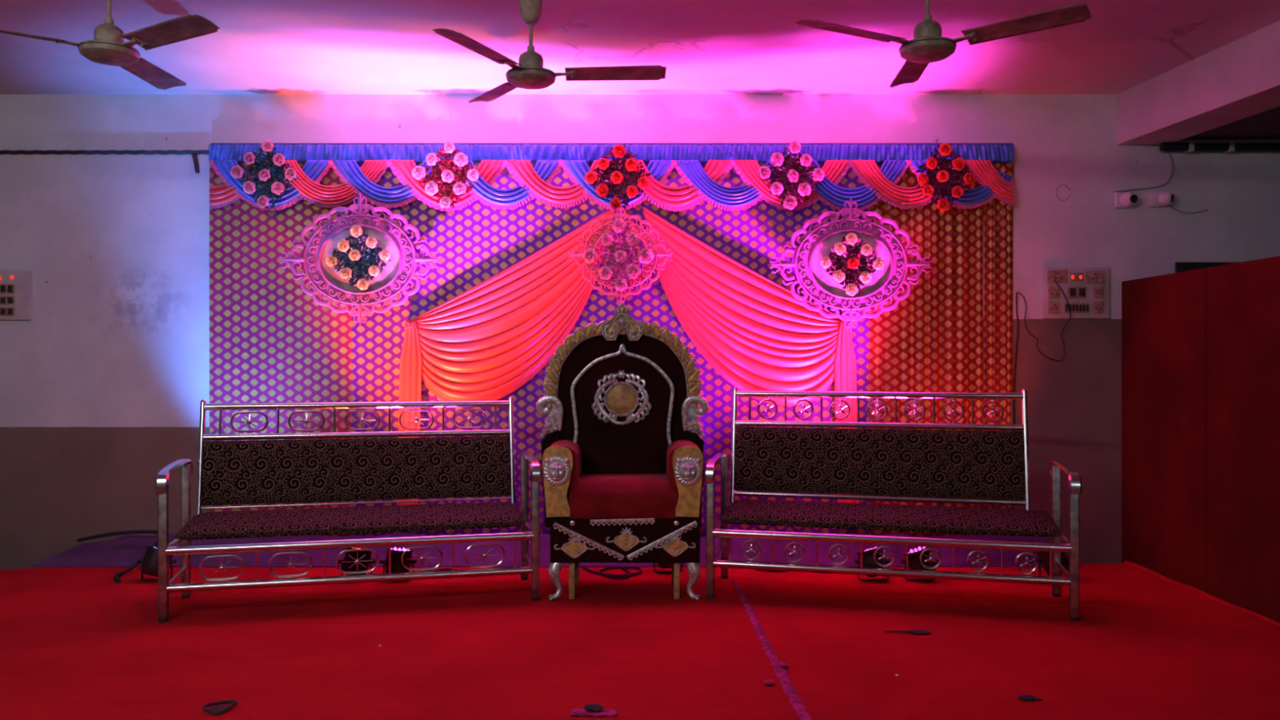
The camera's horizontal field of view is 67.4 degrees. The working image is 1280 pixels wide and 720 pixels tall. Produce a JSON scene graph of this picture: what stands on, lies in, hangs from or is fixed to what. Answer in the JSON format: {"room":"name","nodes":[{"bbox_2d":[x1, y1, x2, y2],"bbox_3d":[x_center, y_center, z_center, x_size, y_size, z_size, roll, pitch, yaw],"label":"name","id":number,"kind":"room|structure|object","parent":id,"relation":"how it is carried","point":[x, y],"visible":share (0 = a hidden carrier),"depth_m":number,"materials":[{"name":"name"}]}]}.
{"room":"wedding hall","nodes":[
{"label":"wedding hall","id":0,"kind":"room"},
{"bbox_2d":[0,94,1279,569],"bbox_3d":[0.000,0.091,5.948,14.000,3.418,0.200,0,0,0],"label":"wall","id":1,"kind":"structure","parent":0,"point":[106,382],"depth_m":5.85,"materials":[{"name":"paint"}]},
{"bbox_2d":[0,269,31,319],"bbox_3d":[-3.895,-0.396,5.828,0.388,0.306,0.035,0,0,0],"label":"switchboard","id":2,"kind":"object","parent":1,"relation":"attached to","point":[15,285],"visible":1,"depth_m":5.83,"materials":[{"name":"white plastic"}]},
{"bbox_2d":[0,150,208,155],"bbox_3d":[-4.810,-1.265,5.832,4.380,0.030,0.030,0,0,0],"label":"trim","id":3,"kind":"structure","parent":1,"relation":"attached to","point":[2,152],"depth_m":5.83,"materials":[{"name":"black metal"}]},
{"bbox_2d":[191,152,199,173],"bbox_3d":[-2.703,-1.202,5.833,0.052,0.132,0.023,0,0,0],"label":"wall hook","id":4,"kind":"object","parent":1,"relation":"attached to","point":[193,155],"visible":1,"depth_m":5.83,"materials":[{"name":"black metal"}]},
{"bbox_2d":[210,142,1013,144],"bbox_3d":[-0.170,-1.310,5.834,4.870,0.013,0.014,0,0,0],"label":"pole","id":5,"kind":"object","parent":1,"relation":"attached to","point":[211,143],"visible":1,"depth_m":5.83,"materials":[{"name":"metal"}]},
{"bbox_2d":[208,161,351,536],"bbox_3d":[-2.181,-0.100,5.829,0.865,2.400,0.010,0,0,0],"label":"backdrop panel","id":6,"kind":"object","parent":5,"relation":"hanging from","point":[270,341],"visible":0.55,"depth_m":5.83,"materials":[{"name":"purple fabric"}]},
{"bbox_2d":[420,406,508,431],"bbox_3d":[-1.065,0.357,5.829,0.530,0.144,0.010,0,0,0],"label":"backdrop panel","id":7,"kind":"object","parent":5,"relation":"hanging from","point":[502,412],"depth_m":5.83,"materials":[{"name":"purple fabric"}]},
{"bbox_2d":[351,198,608,401],"bbox_3d":[-0.968,-0.364,5.829,1.555,1.228,0.010,0,0,0],"label":"backdrop panel","id":8,"kind":"object","parent":5,"relation":"hanging from","point":[474,243],"depth_m":5.83,"materials":[{"name":"purple fabric"}]},
{"bbox_2d":[496,360,550,534],"bbox_3d":[-0.708,0.532,5.829,0.322,1.050,0.010,0,0,0],"label":"backdrop panel","id":9,"kind":"object","parent":5,"relation":"hanging from","point":[528,424],"depth_m":5.83,"materials":[{"name":"purple fabric"}]},
{"bbox_2d":[208,143,1013,212],"bbox_3d":[-0.172,-1.096,5.780,4.872,0.417,0.077,0,0,0],"label":"swag valance","id":10,"kind":"object","parent":5,"relation":"hanging from","point":[704,184],"visible":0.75,"depth_m":5.77,"materials":[{"name":"blue fabric"}]},
{"bbox_2d":[230,140,297,208],"bbox_3d":[-2.225,-1.097,5.686,0.396,0.405,0.082,0,0,0],"label":"bouquet","id":11,"kind":"object","parent":10,"relation":"attached to","point":[268,174],"visible":1,"depth_m":5.68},
{"bbox_2d":[279,192,440,326],"bbox_3d":[-1.668,-0.597,5.723,0.965,0.800,0.032,0,0,0],"label":"medallion","id":12,"kind":"object","parent":10,"relation":"hanging from","point":[398,272],"visible":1,"depth_m":5.72,"materials":[{"name":"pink plastic"}]},
{"bbox_2d":[325,225,391,289],"bbox_3d":[-1.666,-0.603,5.679,0.387,0.386,0.078,0,0,0],"label":"bouquet","id":13,"kind":"object","parent":12,"relation":"attached to","point":[359,258],"visible":1,"depth_m":5.68,"materials":[{"name":"pink plant"}]},
{"bbox_2d":[412,141,479,209],"bbox_3d":[-1.149,-1.091,5.685,0.397,0.404,0.080,0,0,0],"label":"bouquet","id":14,"kind":"object","parent":10,"relation":"attached to","point":[447,178],"visible":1,"depth_m":5.68,"materials":[{"name":"pink plant"}]},
{"bbox_2d":[396,208,612,505],"bbox_3d":[-0.811,0.017,5.758,1.304,1.886,0.062,0,0,0],"label":"drape","id":15,"kind":"object","parent":10,"relation":"hanging from","point":[486,341],"visible":0.84,"depth_m":5.76,"materials":[{"name":"fabric"}]},
{"bbox_2d":[584,143,651,210],"bbox_3d":[-0.128,-1.085,5.684,0.398,0.399,0.078,0,0,0],"label":"bouquet","id":16,"kind":"object","parent":10,"relation":"attached to","point":[619,177],"visible":1,"depth_m":5.68,"materials":[{"name":"red plant"}]},
{"bbox_2d":[568,204,673,303],"bbox_3d":[-0.113,-0.617,5.640,0.617,0.592,0.032,0,0,0],"label":"medallion","id":17,"kind":"object","parent":10,"relation":"attached to","point":[593,240],"visible":0.83,"depth_m":5.64,"materials":[{"name":"pink plastic"}]},
{"bbox_2d":[582,218,653,291],"bbox_3d":[-0.127,-0.610,5.583,0.412,0.421,0.086,0,0,0],"label":"bouquet","id":18,"kind":"object","parent":17,"relation":"attached to","point":[620,256],"visible":1,"depth_m":5.58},
{"bbox_2d":[642,206,859,502],"bbox_3d":[0.666,0.018,5.757,1.303,1.885,0.063,0,0,0],"label":"drape","id":19,"kind":"object","parent":10,"relation":"hanging from","point":[750,328],"visible":0.81,"depth_m":5.76,"materials":[{"name":"pink fabric"}]},
{"bbox_2d":[757,141,824,209],"bbox_3d":[0.896,-1.092,5.686,0.403,0.407,0.072,0,0,0],"label":"bouquet","id":20,"kind":"object","parent":10,"relation":"attached to","point":[791,175],"visible":1,"depth_m":5.68,"materials":[{"name":"pink plant"}]},
{"bbox_2d":[769,196,932,332],"bbox_3d":[1.249,-0.565,5.688,0.965,0.800,0.032,0,0,0],"label":"medallion","id":21,"kind":"object","parent":10,"relation":"hanging from","point":[811,276],"visible":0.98,"depth_m":5.69,"materials":[{"name":"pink plastic"}]},
{"bbox_2d":[820,232,884,296],"bbox_3d":[1.247,-0.562,5.646,0.378,0.373,0.074,0,0,0],"label":"bouquet","id":22,"kind":"object","parent":21,"relation":"attached to","point":[851,264],"visible":1,"depth_m":5.64,"materials":[{"name":"pink plastic"}]},
{"bbox_2d":[913,142,976,211],"bbox_3d":[1.807,-1.084,5.684,0.370,0.416,0.077,0,0,0],"label":"bouquet","id":23,"kind":"object","parent":10,"relation":"attached to","point":[941,178],"visible":1,"depth_m":5.68,"materials":[{"name":"red plant"}]},
{"bbox_2d":[568,264,734,537],"bbox_3d":[0.072,0.248,5.829,1.000,1.649,0.010,0,0,0],"label":"backdrop panel","id":24,"kind":"object","parent":5,"relation":"hanging from","point":[651,304],"depth_m":5.83,"materials":[{"name":"purple fabric"}]},
{"bbox_2d":[611,199,839,305],"bbox_3d":[0.518,-0.654,5.829,1.377,0.639,0.010,0,0,0],"label":"backdrop panel","id":25,"kind":"object","parent":5,"relation":"hanging from","point":[750,237],"depth_m":5.83,"materials":[{"name":"purple fabric"}]},
{"bbox_2d":[737,396,835,422],"bbox_3d":[0.886,0.300,5.829,0.589,0.149,0.010,0,0,0],"label":"backdrop panel","id":26,"kind":"object","parent":5,"relation":"hanging from","point":[743,402],"depth_m":5.83,"materials":[{"name":"purple fabric"}]},
{"bbox_2d":[869,161,1013,537],"bbox_3d":[1.833,-0.100,5.831,0.876,2.400,0.046,0,0,0],"label":"backdrop panel","id":27,"kind":"object","parent":5,"relation":"hanging from","point":[931,340],"visible":0.54,"depth_m":5.83,"materials":[{"name":"red fabric"}]},
{"bbox_2d":[1013,293,1018,431],"bbox_3d":[2.288,0.063,5.836,0.032,0.944,0.008,0,0,0],"label":"cable","id":28,"kind":"object","parent":1,"relation":"hanging from","point":[1016,293],"visible":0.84,"depth_m":5.83,"materials":[{"name":"plastic"}]},
{"bbox_2d":[1055,184,1070,200],"bbox_3d":[2.577,-1.018,5.846,0.088,0.099,0.004,0,0,0],"label":"ring","id":29,"kind":"object","parent":1,"relation":"attached to","point":[1062,184],"visible":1,"depth_m":5.84,"materials":[{"name":"grey metal"}]},
{"bbox_2d":[1043,266,1109,318],"bbox_3d":[2.652,-0.408,5.828,0.398,0.311,0.035,0,0,0],"label":"switchboard","id":30,"kind":"object","parent":1,"relation":"attached to","point":[1086,290],"visible":1,"depth_m":5.83,"materials":[{"name":"white plastic"}]},
{"bbox_2d":[1017,280,1071,361],"bbox_3d":[2.443,-0.239,5.803,0.325,0.494,0.007,0,0,0],"label":"power cable","id":31,"kind":"object","parent":30,"relation":"attached to","point":[1054,280],"visible":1,"depth_m":5.80,"materials":[{"name":"black plastic"}]},
{"bbox_2d":[1114,191,1137,208],"bbox_3d":[2.942,-0.972,5.798,0.111,0.095,0.096,0,0,0],"label":"security camera","id":32,"kind":"object","parent":1,"relation":"attached to","point":[1122,199],"visible":1,"depth_m":5.79,"materials":[{"name":"white plastic"}]},
{"bbox_2d":[1114,153,1173,192],"bbox_3d":[3.067,-1.138,5.842,0.362,0.240,0.010,0,0,0],"label":"cable","id":33,"kind":"object","parent":1,"relation":"attached to","point":[1170,155],"visible":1,"depth_m":5.84,"materials":[{"name":"plastic"}]},
{"bbox_2d":[1149,191,1174,207],"bbox_3d":[3.163,-0.977,5.804,0.124,0.095,0.096,0,0,0],"label":"security camera","id":34,"kind":"object","parent":1,"relation":"attached to","point":[1157,198],"visible":1,"depth_m":5.79,"materials":[{"name":"white plastic"}]},
{"bbox_2d":[1168,204,1208,213],"bbox_3d":[3.334,-0.919,5.842,0.246,0.056,0.006,0,0,0],"label":"cable","id":35,"kind":"object","parent":1,"relation":"attached to","point":[1169,205],"visible":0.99,"depth_m":5.84,"materials":[{"name":"black plastic"}]},
{"bbox_2d":[1174,262,1239,272],"bbox_3d":[3.730,0.553,5.836,0.950,2.295,0.016,0,0,0],"label":"door","id":36,"kind":"structure","parent":1,"relation":"in","point":[1179,266],"depth_m":5.83,"materials":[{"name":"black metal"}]},
{"bbox_2d":[1159,141,1279,153],"bbox_3d":[4.825,-1.285,5.809,3.350,0.060,0.077,0,0,0],"label":"pipe rail","id":37,"kind":"object","parent":1,"relation":"attached to","point":[1231,146],"visible":1,"depth_m":5.78,"materials":[{"name":"black metal"}]},
{"bbox_2d":[0,0,1279,94],"bbox_3d":[0.000,-1.693,0.524,14.000,0.150,11.048,0,0,0],"label":"ceiling","id":38,"kind":"structure","parent":0,"point":[259,46],"depth_m":4.95,"materials":[{"name":"paint"}]},
{"bbox_2d":[0,0,219,89],"bbox_3d":[-2.086,-1.435,3.919,0.961,0.405,1.110,0,0,28],"label":"ceiling fan","id":39,"kind":"object","parent":38,"relation":"hanging from","point":[108,47],"visible":1,"depth_m":3.90,"materials":[{"name":"brown metal"}]},
{"bbox_2d":[432,0,666,102],"bbox_3d":[-0.363,-1.435,4.334,0.961,0.405,1.110,0,0,-2],"label":"ceiling fan","id":40,"kind":"object","parent":38,"relation":"hanging from","point":[530,73],"visible":1,"depth_m":4.30,"materials":[{"name":"brown metal"}]},
{"bbox_2d":[794,0,1091,87],"bbox_3d":[1.285,-1.435,3.864,0.961,0.405,1.110,0,0,36],"label":"ceiling fan","id":41,"kind":"object","parent":38,"relation":"hanging from","point":[927,46],"visible":1,"depth_m":3.83,"materials":[{"name":"brown metal"}]},
{"bbox_2d":[1116,20,1279,144],"bbox_3d":[3.518,-1.464,1.724,0.298,0.307,8.333,0,0,-6],"label":"ceiling beam","id":42,"kind":"structure","parent":38,"relation":"attached to","point":[1239,79],"depth_m":5.12,"materials":[{"name":"paint"}]},
{"bbox_2d":[1182,106,1279,139],"bbox_3d":[5.103,-1.401,1.724,3.795,0.120,8.248,0,0,0],"label":"ceiling","id":43,"kind":"structure","parent":0,"point":[1265,125],"depth_m":5.60,"materials":[{"name":"white paint"}]},
{"bbox_3d":[0.000,1.760,0.424,14.000,0.120,10.848,0,0,0],"label":"floor","id":44,"kind":"structure","parent":0,"visible":0},
{"bbox_2d":[0,560,1279,719],"bbox_3d":[-0.532,1.438,3.790,6.836,0.522,3.780,0,0,0],"label":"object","id":45,"kind":"structure","parent":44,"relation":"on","point":[77,642],"depth_m":3.99,"materials":[{"name":"red carpet"}]},
{"bbox_2d":[76,529,157,582],"bbox_3d":[-2.956,1.103,5.560,0.356,0.190,0.794,0,0,-44],"label":"power cable","id":46,"kind":"object","parent":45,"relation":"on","point":[116,575],"visible":0.77,"depth_m":5.69,"materials":[{"name":"black plastic"}]},
{"bbox_2d":[137,545,176,580],"bbox_3d":[-2.627,1.101,5.223,0.179,0.195,0.144,0,0,-37],"label":"lamp","id":47,"kind":"object","parent":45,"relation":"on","point":[149,562],"visible":0.51,"depth_m":5.16,"materials":[{"name":"black metal"}]},
{"bbox_2d":[202,699,237,715],"bbox_3d":[-1.442,1.189,3.295,0.094,0.019,0.112,0,0,24],"label":"loop","id":48,"kind":"object","parent":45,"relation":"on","point":[219,709],"visible":1,"depth_m":3.29,"materials":[{"name":"grey rubber"}]},
{"bbox_2d":[155,396,541,622],"bbox_3d":[-1.413,0.700,4.844,1.762,0.997,0.572,0,0,-14],"label":"bench","id":49,"kind":"object","parent":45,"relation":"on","point":[302,469],"visible":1,"depth_m":4.90,"materials":[{"name":"metal"}]},
{"bbox_2d":[175,502,525,539],"bbox_3d":[-1.412,0.804,4.841,1.620,0.077,0.425,0,0,-14],"label":"seat cushion","id":50,"kind":"object","parent":49,"relation":"on","point":[389,518],"depth_m":4.74,"materials":[{"name":"black fabric"}]},
{"bbox_2d":[201,435,510,506],"bbox_3d":[-1.459,0.573,5.034,1.538,0.318,0.091,0,0,-14],"label":"cushion","id":51,"kind":"object","parent":49,"relation":"on","point":[302,469],"depth_m":5.00,"materials":[{"name":"black fabric"}]},
{"bbox_2d":[337,547,375,575],"bbox_3d":[-1.541,1.104,5.221,0.173,0.189,0.144,0,0,-38],"label":"lamp","id":52,"kind":"object","parent":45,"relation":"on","point":[344,566],"visible":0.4,"depth_m":5.17,"materials":[{"name":"black metal"}]},
{"bbox_2d":[379,546,417,573],"bbox_3d":[-1.314,1.108,5.220,0.166,0.182,0.151,0,0,-42],"label":"lamp","id":53,"kind":"object","parent":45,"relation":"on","point":[397,566],"visible":0.63,"depth_m":5.17,"materials":[{"name":"black metal"}]},
{"bbox_2d":[417,567,456,571],"bbox_3d":[-1.139,1.190,5.408,0.289,0.016,0.154,0,0,35],"label":"power cable","id":54,"kind":"object","parent":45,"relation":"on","point":[442,569],"visible":0.27,"depth_m":5.43,"materials":[{"name":"black plastic"}]},
{"bbox_2d":[27,533,1048,566],"bbox_3d":[-0.550,1.119,5.673,6.000,0.156,0.226,0,0,0],"label":"sheet","id":55,"kind":"object","parent":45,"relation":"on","point":[126,550],"visible":0.43,"depth_m":5.67,"materials":[{"name":"fabric"}]},
{"bbox_2d":[569,708,617,716],"bbox_3d":[-0.155,1.196,3.258,0.161,0.006,0.060,0,0,0],"label":"magenta patch","id":56,"kind":"object","parent":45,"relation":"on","point":[577,712],"visible":1,"depth_m":3.25,"materials":[{"name":"fabric"}]},
{"bbox_2d":[583,703,603,711],"bbox_3d":[-0.158,1.186,3.277,0.067,0.021,0.045,0,0,21],"label":"pebble","id":57,"kind":"object","parent":56,"relation":"on","point":[590,707],"visible":1,"depth_m":3.26,"materials":[{"name":"grey stone"}]},
{"bbox_2d":[581,565,642,579],"bbox_3d":[-0.162,1.190,5.374,0.350,0.014,0.293,0,0,0],"label":"power cable","id":58,"kind":"object","parent":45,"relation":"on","point":[628,575],"visible":1,"depth_m":5.37,"materials":[{"name":"black plastic"}]},
{"bbox_2d":[536,302,708,600],"bbox_3d":[-0.095,0.443,5.000,0.928,1.512,0.530,0,0,0],"label":"throne","id":59,"kind":"object","parent":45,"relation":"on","point":[622,447],"visible":1,"depth_m":5.13,"materials":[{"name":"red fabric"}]},
{"bbox_2d":[568,473,677,518],"bbox_3d":[-0.084,0.700,4.981,0.544,0.192,0.378,0,0,0],"label":"seat cushion","id":60,"kind":"object","parent":59,"relation":"on","point":[591,495],"depth_m":4.80,"materials":[{"name":"red fabric"}]},
{"bbox_2d":[653,562,682,572],"bbox_3d":[0.158,1.107,5.420,0.168,0.184,0.148,0,0,41],"label":"lamp","id":61,"kind":"object","parent":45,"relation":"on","point":[662,565],"visible":0.16,"depth_m":5.37,"materials":[{"name":"black metal"}]},
{"bbox_2d":[755,568,819,573],"bbox_3d":[0.980,1.191,5.440,0.648,0.016,0.093,0,0,0],"label":"power cable","id":62,"kind":"object","parent":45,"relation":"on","point":[769,571],"visible":0.2,"depth_m":5.42,"materials":[{"name":"black plastic"}]},
{"bbox_2d":[854,545,892,580],"bbox_3d":[1.268,1.102,5.219,0.178,0.194,0.144,0,0,36],"label":"lamp","id":63,"kind":"object","parent":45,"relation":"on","point":[868,561],"visible":0.66,"depth_m":5.17,"materials":[{"name":"black metal"}]},
{"bbox_2d":[704,386,1081,620],"bbox_3d":[1.240,0.674,4.878,1.752,1.050,0.572,0,0,14],"label":"bench","id":64,"kind":"object","parent":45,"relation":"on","point":[978,462],"visible":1,"depth_m":4.95,"materials":[{"name":"metal"}]},
{"bbox_2d":[735,426,1023,499],"bbox_3d":[1.242,0.537,5.083,1.473,0.342,0.090,0,0,14],"label":"cushion","id":65,"kind":"object","parent":64,"relation":"on","point":[977,462],"depth_m":5.05,"materials":[{"name":"black fabric"}]},
{"bbox_2d":[720,499,1062,536],"bbox_3d":[1.240,0.796,4.875,1.610,0.077,0.425,0,0,14],"label":"seat cushion","id":66,"kind":"object","parent":64,"relation":"on","point":[1027,522],"depth_m":4.77,"materials":[{"name":"black fabric"}]},
{"bbox_2d":[885,629,930,634],"bbox_3d":[1.177,1.192,4.210,0.198,0.012,0.055,0,0,0],"label":"dry leaf","id":67,"kind":"object","parent":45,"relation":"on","point":[917,631],"visible":1,"depth_m":4.21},
{"bbox_2d":[901,546,938,580],"bbox_3d":[1.522,1.102,5.223,0.200,0.194,0.145,0,0,0],"label":"lamp","id":68,"kind":"object","parent":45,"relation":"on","point":[914,563],"visible":0.72,"depth_m":5.17,"materials":[{"name":"black metal"}]},
{"bbox_2d":[1017,694,1042,701],"bbox_3d":[1.376,1.192,3.390,0.082,0.018,0.041,0,0,0],"label":"scrap","id":69,"kind":"object","parent":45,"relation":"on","point":[1024,697],"visible":1,"depth_m":3.38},
{"bbox_2d":[1035,551,1068,576],"bbox_3d":[2.261,1.100,5.245,0.183,0.198,0.144,0,0,36],"label":"lamp","id":70,"kind":"object","parent":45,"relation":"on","point":[1044,557],"visible":0.28,"depth_m":5.21,"materials":[{"name":"black metal"}]},
{"bbox_2d":[1121,255,1279,622],"bbox_3d":[2.967,0.611,3.922,0.075,2.178,3.845,0,0,0],"label":"wall","id":71,"kind":"structure","parent":44,"relation":"on","point":[1201,347],"depth_m":4.99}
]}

